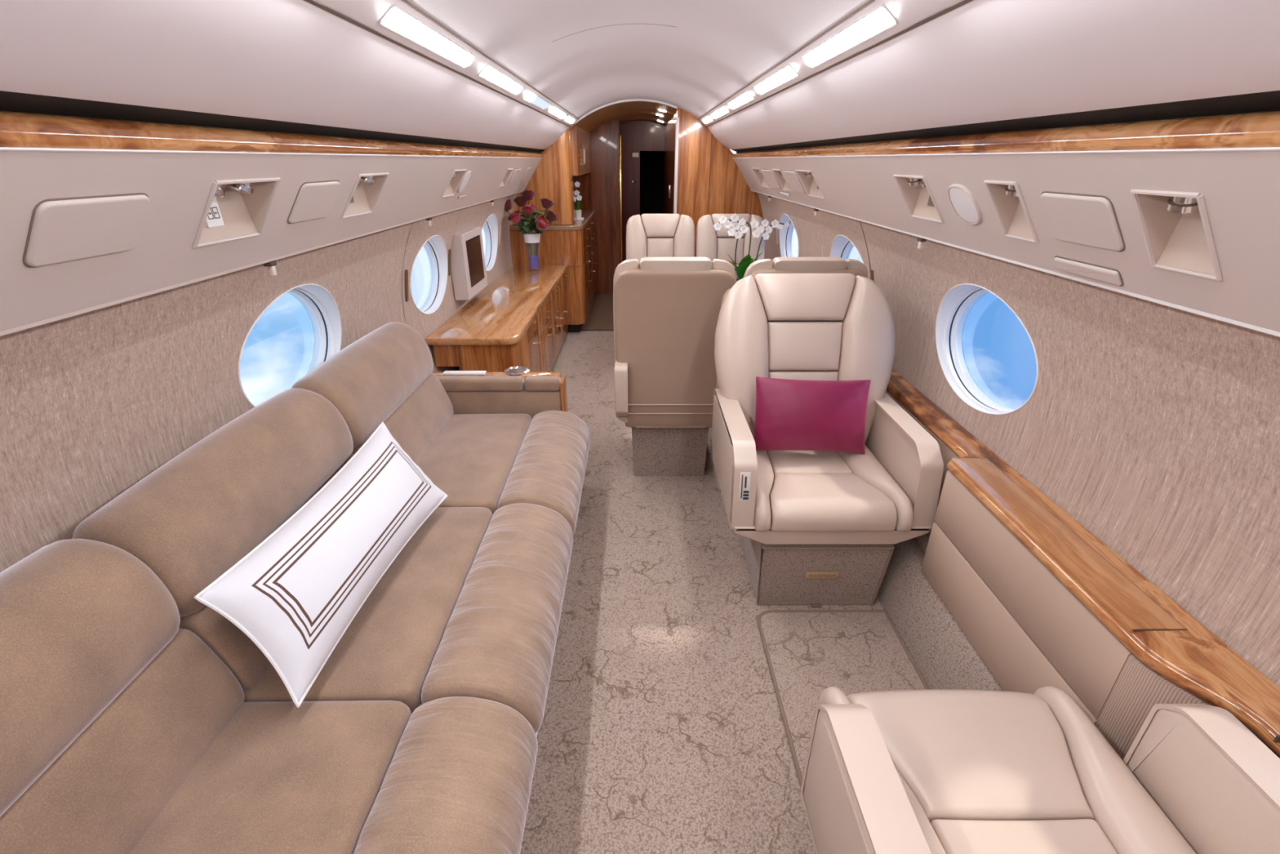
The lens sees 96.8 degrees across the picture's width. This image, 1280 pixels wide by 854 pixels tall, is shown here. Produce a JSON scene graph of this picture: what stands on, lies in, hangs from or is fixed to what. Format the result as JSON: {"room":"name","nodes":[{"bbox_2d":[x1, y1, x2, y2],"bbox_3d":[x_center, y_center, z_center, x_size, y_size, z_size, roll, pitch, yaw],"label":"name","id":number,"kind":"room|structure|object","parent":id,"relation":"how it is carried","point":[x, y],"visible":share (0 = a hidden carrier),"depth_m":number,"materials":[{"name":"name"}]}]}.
{"room":"aircraft cabin","nodes":[
{"label":"aircraft cabin","id":0,"kind":"room"},
{"bbox_2d":[0,193,516,572],"bbox_3d":[-0.987,-0.044,1.969,0.167,1.205,6.205,0,25,0],"label":"wall","id":1,"kind":"structure","parent":0,"point":[92,403],"depth_m":1.19,"materials":[{"name":"fabric"}]},
{"bbox_2d":[22,192,149,267],"bbox_3d":[-0.829,-0.301,0.859,0.064,0.091,0.197,0,25,0],"label":"access cover","id":2,"kind":"object","parent":1,"relation":"attached to","point":[64,229],"visible":1,"depth_m":0.84,"materials":[{"name":"beige plastic"}]},
{"bbox_2d":[192,177,280,248],"bbox_3d":[-0.836,-0.470,1.167,0.097,0.171,0.212,0,25,0],"label":"light","id":3,"kind":"object","parent":1,"relation":"attached to","point":[233,207],"visible":0.64,"depth_m":1.21,"materials":[{"name":"beige plastic"}]},
{"bbox_2d":[205,195,224,227],"bbox_3d":[-0.872,-0.438,1.157,0.009,0.057,0.054,0,25,0],"label":"switch plate","id":4,"kind":"object","parent":3,"relation":"attached to","point":[215,216],"depth_m":1.17,"materials":[{"name":"white plastic"}]},
{"bbox_2d":[0,191,522,336],"bbox_3d":[-0.924,-0.588,1.788,0.008,0.008,6.340,0,25,0],"label":"trim","id":5,"kind":"structure","parent":1,"relation":"attached to","point":[128,299],"depth_m":1.13,"materials":[{"name":"beige"}]},
{"bbox_2d":[262,260,276,275],"bbox_3d":[-0.931,-0.401,1.436,0.020,0.036,0.026,0,25,0],"label":"coat hook","id":6,"kind":"object","parent":1,"relation":"attached to","point":[272,269],"visible":0.91,"depth_m":1.43,"materials":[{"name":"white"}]},
{"bbox_2d":[0,151,541,334],"bbox_3d":[-0.892,-0.695,1.738,0.263,0.244,6.340,0,25,0],"label":"wall panel","id":7,"kind":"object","parent":1,"relation":"attached to","point":[178,187],"depth_m":1.03,"materials":[{"name":"beige plastic"}]},
{"bbox_2d":[0,146,542,158],"bbox_3d":[-0.763,-0.805,1.686,0.011,0.004,6.340,0,25,0],"label":"trim","id":8,"kind":"structure","parent":1,"relation":"attached to","point":[2,148],"depth_m":0.94,"materials":[{"name":"white plastic"}]},
{"bbox_2d":[0,111,542,157],"bbox_3d":[-0.774,-0.819,1.679,0.040,0.054,6.340,0,25,0],"label":"trim","id":9,"kind":"structure","parent":1,"relation":"attached to","point":[17,129],"depth_m":0.94,"materials":[{"name":"brown wood"}]},
{"bbox_2d":[0,90,545,151],"bbox_3d":[-0.770,-0.859,1.661,0.067,0.038,6.340,0,25,0],"label":"trim","id":10,"kind":"structure","parent":1,"relation":"attached to","point":[9,101],"depth_m":0.94,"materials":[{"name":"black"}]},
{"bbox_2d":[238,284,341,407],"bbox_3d":[-1.079,-0.243,1.758,0.134,0.379,0.567,0,25,0],"label":"window","id":11,"kind":"structure","parent":1,"relation":"in","point":[322,309],"depth_m":1.98,"materials":[{"name":"white plastic"}]},
{"bbox_2d":[287,180,339,223],"bbox_3d":[-0.833,-0.578,1.455,0.066,0.095,0.194,0,25,0],"label":"access cover","id":12,"kind":"object","parent":1,"relation":"attached to","point":[314,200],"visible":1,"depth_m":1.44,"materials":[{"name":"beige plastic"}]},
{"bbox_2d":[340,173,389,218],"bbox_3d":[-0.839,-0.727,1.716,0.097,0.169,0.210,0,25,0],"label":"light","id":13,"kind":"object","parent":1,"relation":"attached to","point":[366,189],"visible":0.46,"depth_m":1.78,"materials":[{"name":"beige plastic"}]},
{"bbox_2d":[404,269,408,302],"bbox_3d":[-1.057,-0.638,2.570,0.034,0.140,0.022,0,25,0],"label":"grip","id":14,"kind":"object","parent":1,"relation":"attached to","point":[406,279],"visible":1,"depth_m":2.56,"materials":[{"name":"brown metal"}]},
{"bbox_2d":[409,235,448,314],"bbox_3d":[-1.082,-0.771,2.883,0.134,0.379,0.567,0,25,0],"label":"window","id":15,"kind":"structure","parent":1,"relation":"in","point":[435,247],"depth_m":3.09,"materials":[{"name":"white plastic"}]},
{"bbox_2d":[440,168,466,197],"bbox_3d":[-0.842,-1.114,2.538,0.097,0.162,0.192,0,25,0],"label":"light","id":16,"kind":"object","parent":1,"relation":"attached to","point":[457,175],"visible":0.33,"depth_m":2.61,"materials":[{"name":"beige plastic"}]},
{"bbox_2d":[457,170,471,192],"bbox_3d":[-0.834,-1.166,2.704,0.068,0.096,0.124,0,25,0],"label":"speaker","id":17,"kind":"object","parent":1,"relation":"attached to","point":[468,175],"visible":1,"depth_m":2.69},
{"bbox_2d":[451,226,487,300],"bbox_3d":[-1.026,-0.989,3.411,0.086,0.360,0.430,0,25,0],"label":"wall monitor","id":18,"kind":"object","parent":1,"relation":"attached to","point":[468,273],"visible":0.98,"depth_m":3.28,"materials":[{"name":"beige plastic"}]},
{"bbox_2d":[481,213,497,271],"bbox_3d":[-1.085,-1.296,4.001,0.134,0.379,0.567,0,25,0],"label":"window","id":19,"kind":"structure","parent":1,"relation":"in","point":[491,228],"depth_m":4.22,"materials":[{"name":"white"}]},
{"bbox_2d":[510,125,591,224],"bbox_3d":[-0.772,-2.347,5.257,0.591,0.742,1.665,0,25,0],"label":"upper cabinet","id":20,"kind":"object","parent":1,"relation":"attached to","point":[552,180],"visible":0.83,"depth_m":4.56,"materials":[{"name":"brown wood"}]},
{"bbox_2d":[540,118,620,293],"bbox_3d":[-0.679,-2.375,6.197,0.930,1.830,0.040,0,25,0],"label":"wall","id":21,"kind":"structure","parent":0,"point":[599,188],"depth_m":6.12,"materials":[{"name":"brown wood"}]},
{"bbox_2d":[618,135,622,262],"bbox_3d":[-0.207,-2.282,6.233,0.021,1.630,0.075,0,25,0],"label":"trim","id":22,"kind":"structure","parent":21,"relation":"attached to","point":[620,136],"depth_m":6.11,"materials":[{"name":"gold metal"}]},
{"bbox_2d":[568,101,677,133],"bbox_3d":[-0.125,-3.167,6.050,1.020,0.293,3.555,0,25,0],"label":"ceiling","id":23,"kind":"structure","parent":0,"point":[630,111],"depth_m":5.09,"materials":[{"name":"brown wood"}]},
{"bbox_2d":[0,0,569,149],"bbox_3d":[-0.652,-0.945,1.621,0.224,0.188,6.340,0,25,0],"label":"panel","id":24,"kind":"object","parent":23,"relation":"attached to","point":[298,61],"depth_m":0.91,"materials":[{"name":"white plastic"}]},
{"bbox_2d":[406,0,870,118],"bbox_3d":[-0.004,-0.945,1.622,2.000,0.730,6.340,0,25,0],"label":"ceiling","id":25,"kind":"structure","parent":0,"point":[716,48],"depth_m":1.93,"materials":[{"name":"white"}]},
{"bbox_2d":[303,0,578,127],"bbox_3d":[-0.512,-1.042,1.575,0.084,0.074,6.340,0,25,0],"label":"trim","id":26,"kind":"structure","parent":25,"relation":"attached to","point":[368,13],"depth_m":1.29,"materials":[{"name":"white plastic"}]},
{"bbox_2d":[378,4,475,68],"bbox_3d":[-0.501,-0.944,1.396,0.042,0.036,0.613,0,25,0],"label":"ceiling lamp","id":27,"kind":"object","parent":26,"relation":"attached to","point":[396,19],"visible":1,"depth_m":1.31,"materials":[{"name":"white plastic"}]},
{"bbox_2d":[477,63,523,95],"bbox_3d":[-0.503,-1.272,2.094,0.042,0.036,0.615,0,25,0],"label":"ceiling lamp","id":28,"kind":"object","parent":26,"relation":"attached to","point":[489,73],"visible":1,"depth_m":2.03,"materials":[{"name":"white plastic"}]},
{"bbox_2d":[522,90,550,110],"bbox_3d":[-0.505,-1.601,2.793,0.042,0.036,0.610,0,25,0],"label":"ceiling lamp","id":29,"kind":"object","parent":26,"relation":"attached to","point":[531,97],"visible":1,"depth_m":2.73,"materials":[{"name":"white plastic"}]},
{"bbox_2d":[524,92,536,102],"bbox_3d":[-0.504,-1.511,2.603,0.033,0.028,0.180,0,25,0],"label":"diffuser","id":30,"kind":"object","parent":29,"relation":"attached to","point":[531,96],"depth_m":2.59,"materials":[{"name":"white plastic"}]},
{"bbox_2d":[530,96,549,109],"bbox_3d":[-0.505,-1.640,2.877,0.033,0.028,0.416,0,25,0],"label":"diffuser","id":31,"kind":"object","parent":29,"relation":"attached to","point":[539,102],"depth_m":2.85,"materials":[{"name":"white plastic"}]},
{"bbox_2d":[547,106,566,119],"bbox_3d":[-0.506,-1.936,3.506,0.042,0.036,0.635,0,25,0],"label":"ceiling lamp","id":32,"kind":"object","parent":26,"relation":"attached to","point":[554,111],"visible":1,"depth_m":3.44,"materials":[{"name":"white plastic"}]},
{"bbox_2d":[619,120,665,261],"bbox_3d":[0.034,-2.772,7.006,0.700,1.860,0.040,0,25,0],"label":"wall","id":33,"kind":"structure","parent":0,"point":[637,136],"depth_m":6.75,"materials":[{"name":"brown wood"}]},
{"bbox_2d":[640,151,662,218],"bbox_3d":[0.148,-2.855,7.548,0.430,1.550,1.010,0,25,0],"label":"doorway","id":34,"kind":"structure","parent":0,"point":[651,162],"depth_m":7.81,"materials":[{"name":"black"}]},
{"bbox_2d":[661,112,676,213],"bbox_3d":[0.321,-2.458,6.409,0.048,1.800,3.510,0,25,0],"label":"wall","id":35,"kind":"structure","parent":0,"point":[668,155],"depth_m":5.86,"materials":[{"name":"brown wood"}]},
{"bbox_2d":[673,117,679,213],"bbox_3d":[0.293,-1.654,4.815,0.024,1.700,0.069,0,25,0],"label":"trim","id":36,"kind":"structure","parent":35,"relation":"attached to","point":[677,125],"depth_m":4.57,"materials":[{"name":"silver"}]},
{"bbox_2d":[520,293,884,853],"bbox_3d":[-0.008,-0.264,3.887,2.240,0.032,9.940,0,25,0],"label":"floor","id":37,"kind":"structure","parent":0,"point":[662,730],"depth_m":1.69,"materials":[{"name":"carpet"}]},
{"bbox_2d":[0,321,591,853],"bbox_3d":[-0.618,0.363,1.528,0.820,0.820,2.339,0,25,0],"label":"sofa","id":38,"kind":"object","parent":37,"relation":"on","point":[136,717],"visible":0.91,"depth_m":1.07,"materials":[{"name":"beige fabric"}]},
{"bbox_2d":[0,538,180,816],"bbox_3d":[-0.933,0.426,0.712,0.188,0.240,0.706,0,25,0],"label":"cushion","id":39,"kind":"object","parent":38,"relation":"on","point":[89,628],"depth_m":0.87,"materials":[{"name":"beige fabric"}]},
{"bbox_2d":[71,387,353,616],"bbox_3d":[-0.934,0.127,1.349,0.188,0.240,0.702,0,25,0],"label":"cushion","id":40,"kind":"object","parent":38,"relation":"on","point":[188,521],"depth_m":1.21,"materials":[{"name":"beige fabric"}]},
{"bbox_2d":[129,700,411,853],"bbox_3d":[-0.658,0.746,0.849,0.405,0.143,0.700,0,25,0],"label":"seat cushion","id":41,"kind":"object","parent":38,"relation":"on","point":[268,776],"depth_m":0.98,"materials":[{"name":"beige fabric"}]},
{"bbox_2d":[193,422,448,707],"bbox_3d":[-0.702,0.245,1.420,0.234,0.229,0.866,0,25,0],"label":"lumbar pillow","id":42,"kind":"object","parent":38,"relation":"on","point":[296,593],"visible":1,"depth_m":1.22,"materials":[{"name":"white fabric"}]},
{"bbox_2d":[291,321,433,447],"bbox_3d":[-0.936,-0.175,1.992,0.188,0.240,0.720,0,25,0],"label":"cushion","id":43,"kind":"object","parent":38,"relation":"on","point":[380,376],"depth_m":1.89,"materials":[{"name":"beige fabric"}]},
{"bbox_2d":[243,506,492,713],"bbox_3d":[-0.660,0.447,1.487,0.405,0.143,0.696,0,25,0],"label":"seat cushion","id":44,"kind":"object","parent":38,"relation":"on","point":[389,649],"depth_m":1.31,"materials":[{"name":"beige fabric"}]},
{"bbox_2d":[416,413,531,515],"bbox_3d":[-0.661,0.144,2.130,0.405,0.143,0.714,0,25,0],"label":"seat cushion","id":45,"kind":"object","parent":38,"relation":"on","point":[471,458],"depth_m":2.06,"materials":[{"name":"beige fabric"}]},
{"bbox_2d":[432,371,561,388],"bbox_3d":[-0.659,-0.201,2.468,0.632,0.066,0.049,0,25,0],"label":"armrest","id":46,"kind":"object","parent":38,"relation":"attached to","point":[523,374],"depth_m":2.44,"materials":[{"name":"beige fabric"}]},
{"bbox_2d":[425,264,568,371],"bbox_3d":[-0.836,-0.626,3.911,0.459,0.602,2.171,0,25,0],"label":"credenza","id":47,"kind":"object","parent":37,"relation":"on","point":[520,318],"visible":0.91,"depth_m":3.29,"materials":[{"name":"brown wood"}]},
{"bbox_2d":[523,232,540,268],"bbox_3d":[-0.838,-1.371,4.458,0.131,0.281,0.131,0,25,0],"label":"glass vase","id":48,"kind":"object","parent":47,"relation":"on","point":[528,238],"visible":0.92,"depth_m":4.40,"materials":[{"name":"blue"}]},
{"bbox_2d":[504,199,529,255],"bbox_3d":[-0.966,-1.482,4.370,0.208,0.497,0.113,5,26,11],"label":"rose","id":49,"kind":"object","parent":48,"relation":"in","point":[508,206],"visible":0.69,"depth_m":4.28,"materials":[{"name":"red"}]},
{"bbox_2d":[507,210,531,255],"bbox_3d":[-0.916,-1.436,4.363,0.172,0.420,0.120,-12,28,-24],"label":"rose","id":50,"kind":"object","parent":48,"relation":"in","point":[515,217],"visible":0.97,"depth_m":4.28,"materials":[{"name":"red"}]},
{"bbox_2d":[513,195,532,254],"bbox_3d":[-0.907,-1.522,4.431,0.112,0.518,0.141,-8,26,-17],"label":"rose","id":51,"kind":"object","parent":48,"relation":"in","point":[521,202],"visible":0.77,"depth_m":4.32,"materials":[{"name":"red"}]},
{"bbox_2d":[520,190,535,251],"bbox_3d":[-0.846,-1.531,4.402,0.113,0.559,0.144,0,25,0],"label":"rose","id":52,"kind":"object","parent":48,"relation":"in","point":[528,195],"visible":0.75,"depth_m":4.28,"materials":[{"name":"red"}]},
{"bbox_2d":[520,204,537,255],"bbox_3d":[-0.829,-1.457,4.359,0.126,0.461,0.112,0,25,0],"label":"rose","id":53,"kind":"object","parent":48,"relation":"in","point":[528,210],"visible":0.94,"depth_m":4.27,"materials":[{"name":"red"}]},
{"bbox_2d":[516,209,547,235],"bbox_3d":[-0.831,-1.566,4.362,0.252,0.179,0.261,0,25,0],"label":"foliage","id":54,"kind":"object","parent":48,"relation":"in","point":[526,227],"visible":0.68,"depth_m":4.32,"materials":[{"name":"green plant"}]},
{"bbox_2d":[533,217,549,255],"bbox_3d":[-0.760,-1.410,4.359,0.143,0.377,0.137,0,25,0],"label":"rose","id":55,"kind":"object","parent":48,"relation":"in","point":[541,224],"visible":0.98,"depth_m":4.28,"materials":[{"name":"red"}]},
{"bbox_2d":[536,197,554,248],"bbox_3d":[-0.738,-1.514,4.427,0.177,0.506,0.113,0,25,0],"label":"rose","id":56,"kind":"object","parent":48,"relation":"in","point":[546,203],"visible":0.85,"depth_m":4.31,"materials":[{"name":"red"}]},
{"bbox_2d":[536,209,558,255],"bbox_3d":[-0.713,-1.468,4.429,0.156,0.421,0.167,20,32,36],"label":"rose","id":57,"kind":"object","parent":48,"relation":"in","point":[551,216],"visible":0.82,"depth_m":4.34,"materials":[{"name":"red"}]},
{"bbox_2d":[509,209,598,332],"bbox_3d":[-0.772,-1.589,5.598,0.622,0.909,1.702,0,25,0],"label":"base cabinet","id":58,"kind":"object","parent":37,"relation":"on","point":[575,246],"visible":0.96,"depth_m":4.80,"materials":[{"name":"brown wood"}]},
{"bbox_2d":[509,209,595,231],"bbox_3d":[-0.778,-1.984,5.412,0.608,0.038,1.702,0,25,0],"label":"countertop","id":59,"kind":"structure","parent":58,"relation":"on","point":[579,224],"depth_m":4.68,"materials":[{"name":"brown wood"}]},
{"bbox_2d":[573,180,583,219],"bbox_3d":[-0.559,-2.026,5.069,0.111,0.330,0.107,0,25,0],"label":"potted orchid","id":60,"kind":"object","parent":59,"relation":"on","point":[577,211],"visible":0.82,"depth_m":5.08,"materials":[{"name":"beige plant"}]},
{"bbox_2d":[626,213,694,264],"bbox_3d":[0.151,-0.982,4.157,0.508,1.042,0.643,0,25,0],"label":"seat","id":61,"kind":"object","parent":37,"relation":"on","point":[652,235],"visible":0.23,"depth_m":4.17,"materials":[{"name":"leather"}]},
{"bbox_2d":[613,257,736,475],"bbox_3d":[0.141,-0.307,2.715,0.508,1.048,0.600,0,25,0],"label":"seat","id":62,"kind":"object","parent":37,"relation":"on","point":[666,310],"visible":0.93,"depth_m":2.44,"materials":[{"name":"leather"}]},
{"bbox_2d":[695,213,764,278],"bbox_3d":[0.669,-0.982,4.158,0.508,1.042,0.643,0,25,0],"label":"seat","id":63,"kind":"object","parent":37,"relation":"on","point":[711,243],"visible":0.25,"depth_m":4.17,"materials":[{"name":"leather"}]},
{"bbox_2d":[743,257,867,277],"bbox_3d":[0.674,-0.308,2.716,0.508,1.048,0.600,0,25,0],"label":"seat","id":64,"kind":"object","parent":37,"relation":"on","point":[779,264],"visible":0.06,"depth_m":2.25,"materials":[{"name":"leather"}]},
{"bbox_2d":[711,273,943,607],"bbox_3d":[0.608,0.027,2.033,0.660,1.022,0.728,0,25,0],"label":"seat","id":65,"kind":"object","parent":37,"relation":"on","point":[815,528],"visible":0.86,"depth_m":1.97,"materials":[{"name":"leather"}]},
{"bbox_2d":[753,376,871,453],"bbox_3d":[0.605,-0.040,2.013,0.404,0.265,0.143,2,25,4],"label":"throw pillow","id":66,"kind":"object","parent":65,"relation":"on","point":[796,415],"visible":0.98,"depth_m":1.97,"materials":[{"name":"pink fabric"}]},
{"bbox_2d":[769,473,897,531],"bbox_3d":[0.609,0.238,1.875,0.391,0.095,0.255,0,25,0],"label":"seat cushion","id":67,"kind":"object","parent":65,"relation":"on","point":[799,502],"depth_m":1.78,"materials":[{"name":"beige leather"}]},
{"bbox_2d":[757,609,928,786],"bbox_3d":[0.616,0.924,1.311,0.451,0.012,1.396,0,25,0],"label":"floor mat","id":68,"kind":"object","parent":37,"relation":"on","point":[808,652],"visible":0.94,"depth_m":1.75,"materials":[{"name":"carpet"}]},
{"bbox_2d":[800,685,1279,853],"bbox_3d":[0.619,0.709,0.735,0.660,0.892,0.969,0,25,0],"label":"seat","id":69,"kind":"object","parent":68,"relation":"on","point":[926,771],"visible":1,"depth_m":0.93,"materials":[{"name":"leather"}]},
{"bbox_2d":[846,688,1094,822],"bbox_3d":[0.619,0.613,1.075,0.391,0.096,0.262,0,25,0],"label":"seat cushion","id":70,"kind":"object","parent":69,"relation":"on","point":[957,755],"depth_m":1.03,"materials":[{"name":"beige leather"}]},
{"bbox_3d":[0.568,-0.483,3.509,0.770,0.690,0.600,0,25,0],"label":"conference table","id":71,"kind":"object","parent":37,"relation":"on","visible":0},
{"bbox_2d":[713,213,789,281],"bbox_3d":[0.615,-0.984,3.241,0.417,0.445,0.183,0,25,0],"label":"orchid plant","id":72,"kind":"object","parent":71,"relation":"on","point":[745,262],"visible":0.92,"depth_m":3.16,"materials":[{"name":"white plant"}]},
{"bbox_2d":[676,107,763,257],"bbox_3d":[0.677,-1.692,4.803,0.775,1.779,0.050,0,25,0],"label":"wall","id":73,"kind":"structure","parent":0,"point":[730,193],"depth_m":4.62,"materials":[{"name":"brown wood"}]},
{"bbox_2d":[574,98,677,124],"bbox_3d":[-0.112,-2.450,4.412,0.810,0.178,0.022,0,25,0],"label":"trim","id":74,"kind":"structure","parent":73,"relation":"attached to","point":[636,100],"depth_m":4.38,"materials":[{"name":"white plastic"}]},
{"bbox_2d":[710,106,729,119],"bbox_3d":[0.489,-1.937,3.508,0.042,0.036,0.635,0,25,0],"label":"ceiling lamp","id":75,"kind":"object","parent":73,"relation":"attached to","point":[722,111],"visible":1,"depth_m":3.46,"materials":[{"name":"white plastic"}]},
{"bbox_2d":[727,90,754,110],"bbox_3d":[0.491,-1.602,2.795,0.042,0.036,0.610,0,25,0],"label":"ceiling lamp","id":76,"kind":"object","parent":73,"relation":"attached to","point":[745,97],"visible":1,"depth_m":2.74,"materials":[{"name":"white plastic"}]},
{"bbox_2d":[753,63,799,95],"bbox_3d":[0.493,-1.273,2.096,0.042,0.036,0.615,0,25,0],"label":"ceiling lamp","id":77,"kind":"object","parent":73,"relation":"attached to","point":[786,73],"visible":1,"depth_m":2.03,"materials":[{"name":"white plastic"}]},
{"bbox_2d":[697,0,973,127],"bbox_3d":[0.504,-1.043,1.577,0.084,0.074,6.340,0,25,0],"label":"trim","id":78,"kind":"structure","parent":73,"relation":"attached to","point":[908,13],"depth_m":1.29,"materials":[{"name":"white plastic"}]},
{"bbox_2d":[801,4,897,68],"bbox_3d":[0.494,-0.945,1.398,0.042,0.036,0.613,0,25,0],"label":"ceiling lamp","id":79,"kind":"object","parent":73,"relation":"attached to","point":[879,20],"visible":1,"depth_m":1.31,"materials":[{"name":"white plastic"}]},
{"bbox_2d":[707,0,1279,150],"bbox_3d":[0.644,-0.946,1.623,0.224,0.188,6.340,0,25,0],"label":"ceiling panel","id":80,"kind":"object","parent":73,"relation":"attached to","point":[979,61],"depth_m":0.91,"materials":[{"name":"white plastic"}]},
{"bbox_2d":[731,90,1279,151],"bbox_3d":[0.762,-0.860,1.664,0.067,0.038,6.340,0,25,0],"label":"trim","id":81,"kind":"structure","parent":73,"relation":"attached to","point":[1268,100],"depth_m":0.94,"materials":[{"name":"black"}]},
{"bbox_2d":[732,110,1279,157],"bbox_3d":[0.766,-0.821,1.682,0.040,0.054,6.340,0,25,0],"label":"trim","id":82,"kind":"structure","parent":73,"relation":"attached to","point":[1258,129],"depth_m":0.94,"materials":[{"name":"brown wood"}]},
{"bbox_2d":[733,146,1279,158],"bbox_3d":[0.755,-0.806,1.689,0.011,0.004,6.340,0,25,0],"label":"trim","id":83,"kind":"structure","parent":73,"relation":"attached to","point":[1271,148],"depth_m":0.94,"materials":[{"name":"white"}]},
{"bbox_2d":[757,192,1279,688],"bbox_3d":[0.980,-0.074,2.034,0.167,1.205,6.340,0,25,0],"label":"wall","id":84,"kind":"structure","parent":0,"point":[1155,427],"depth_m":1.20,"materials":[{"name":"fabric"}]},
{"bbox_2d":[751,168,770,188],"bbox_3d":[0.835,-1.734,3.896,0.097,0.172,0.289,0,25,0],"label":"light","id":85,"kind":"object","parent":84,"relation":"attached to","point":[757,172],"visible":0.4,"depth_m":4.01,"materials":[{"name":"beige plastic"}]},
{"bbox_2d":[761,168,781,188],"bbox_3d":[0.829,-1.568,3.591,0.074,0.106,0.316,0,25,0],"label":"access cover","id":86,"kind":"object","parent":84,"relation":"attached to","point":[772,181],"visible":1,"depth_m":3.56,"materials":[{"name":"beige plastic"}]},
{"bbox_2d":[772,168,791,191],"bbox_3d":[0.836,-1.462,3.308,0.097,0.165,0.204,0,25,0],"label":"light","id":87,"kind":"object","parent":84,"relation":"attached to","point":[778,173],"visible":0.29,"depth_m":3.39,"materials":[{"name":"beige plastic"}]},
{"bbox_2d":[779,213,799,257],"bbox_3d":[1.067,-1.298,4.005,0.134,0.379,0.567,0,25,0],"label":"window","id":88,"kind":"structure","parent":84,"relation":"in","point":[785,233],"depth_m":4.24,"materials":[{"name":"white"}]},
{"bbox_2d":[782,170,805,193],"bbox_3d":[0.829,-1.321,3.061,0.076,0.109,0.266,0,25,0],"label":"access cover","id":89,"kind":"object","parent":84,"relation":"attached to","point":[791,176],"visible":1,"depth_m":3.03,"materials":[{"name":"beige plastic"}]},
{"bbox_2d":[795,169,826,199],"bbox_3d":[0.834,-1.205,2.759,0.097,0.174,0.287,0,25,0],"label":"light","id":90,"kind":"object","parent":84,"relation":"attached to","point":[810,183],"visible":0.48,"depth_m":2.85,"materials":[{"name":"beige plastic"}]},
{"bbox_2d":[830,235,863,263],"bbox_3d":[1.070,-0.773,2.888,0.134,0.379,0.567,0,25,0],"label":"window","id":91,"kind":"structure","parent":84,"relation":"in","point":[842,246],"depth_m":3.04,"materials":[{"name":"white"}]},
{"bbox_2d":[893,174,944,223],"bbox_3d":[0.834,-0.706,1.686,0.097,0.174,0.209,0,25,0],"label":"light","id":92,"kind":"object","parent":84,"relation":"attached to","point":[916,189],"visible":0.59,"depth_m":1.75,"materials":[{"name":"beige plastic"}]},
{"bbox_2d":[876,537,1004,690],"bbox_3d":[0.912,0.383,2.243,0.148,0.200,6.330,0,25,0],"label":"baseboard","id":93,"kind":"structure","parent":84,"relation":"attached to","point":[945,658],"depth_m":1.72,"materials":[{"name":"carpet"}]},
{"bbox_2d":[947,183,982,224],"bbox_3d":[0.830,-0.569,1.454,0.069,0.097,0.128,0,25,0],"label":"speaker","id":94,"kind":"object","parent":84,"relation":"attached to","point":[963,202],"visible":1,"depth_m":1.44},
{"bbox_2d":[935,283,1038,415],"bbox_3d":[1.072,-0.245,1.762,0.134,0.379,0.567,0,25,0],"label":"window","id":95,"kind":"structure","parent":84,"relation":"in","point":[957,303],"depth_m":1.95,"materials":[{"name":"white plastic"}]},
{"bbox_2d":[733,151,1279,337],"bbox_3d":[0.884,-0.696,1.741,0.263,0.244,6.340,0,25,0],"label":"trim","id":96,"kind":"structure","parent":84,"relation":"attached to","point":[1240,191],"depth_m":1.00,"materials":[{"name":"beige plastic"}]},
{"bbox_2d":[983,180,1039,243],"bbox_3d":[0.835,-0.506,1.263,0.097,0.174,0.123,0,25,0],"label":"light","id":97,"kind":"object","parent":84,"relation":"attached to","point":[1007,196],"visible":0.57,"depth_m":1.31,"materials":[{"name":"beige plastic"}]},
{"bbox_2d":[751,190,1279,337],"bbox_3d":[0.916,-0.590,1.791,0.008,0.008,6.340,0,25,0],"label":"trim","id":98,"kind":"structure","parent":84,"relation":"attached to","point":[1148,299],"depth_m":1.13,"materials":[{"name":"white plastic"}]},
{"bbox_2d":[885,368,1279,759],"bbox_3d":[0.977,0.104,2.117,0.151,0.415,6.320,0,25,0],"label":"ledge","id":99,"kind":"object","parent":84,"relation":"attached to","point":[1042,601],"visible":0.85,"depth_m":1.26,"materials":[{"name":"beige leather"}]},
{"bbox_2d":[1040,191,1125,251],"bbox_3d":[0.831,-0.391,1.073,0.066,0.094,0.190,0,25,0],"label":"access cover","id":100,"kind":"object","parent":84,"relation":"attached to","point":[1087,220],"visible":1,"depth_m":1.05,"materials":[{"name":"beige plastic"}]},
{"bbox_2d":[1053,255,1124,286],"bbox_3d":[0.898,-0.316,1.143,0.023,0.031,0.183,0,25,0],"label":"vent strip","id":101,"kind":"object","parent":84,"relation":"attached to","point":[1108,275],"visible":1,"depth_m":1.13,"materials":[{"name":"beige plastic"}]},
{"bbox_2d":[1129,189,1222,280],"bbox_3d":[0.837,-0.323,0.873,0.097,0.172,0.127,0,25,0],"label":"light","id":102,"kind":"object","parent":84,"relation":"attached to","point":[1178,226],"visible":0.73,"depth_m":0.91,"materials":[{"name":"beige plastic"}]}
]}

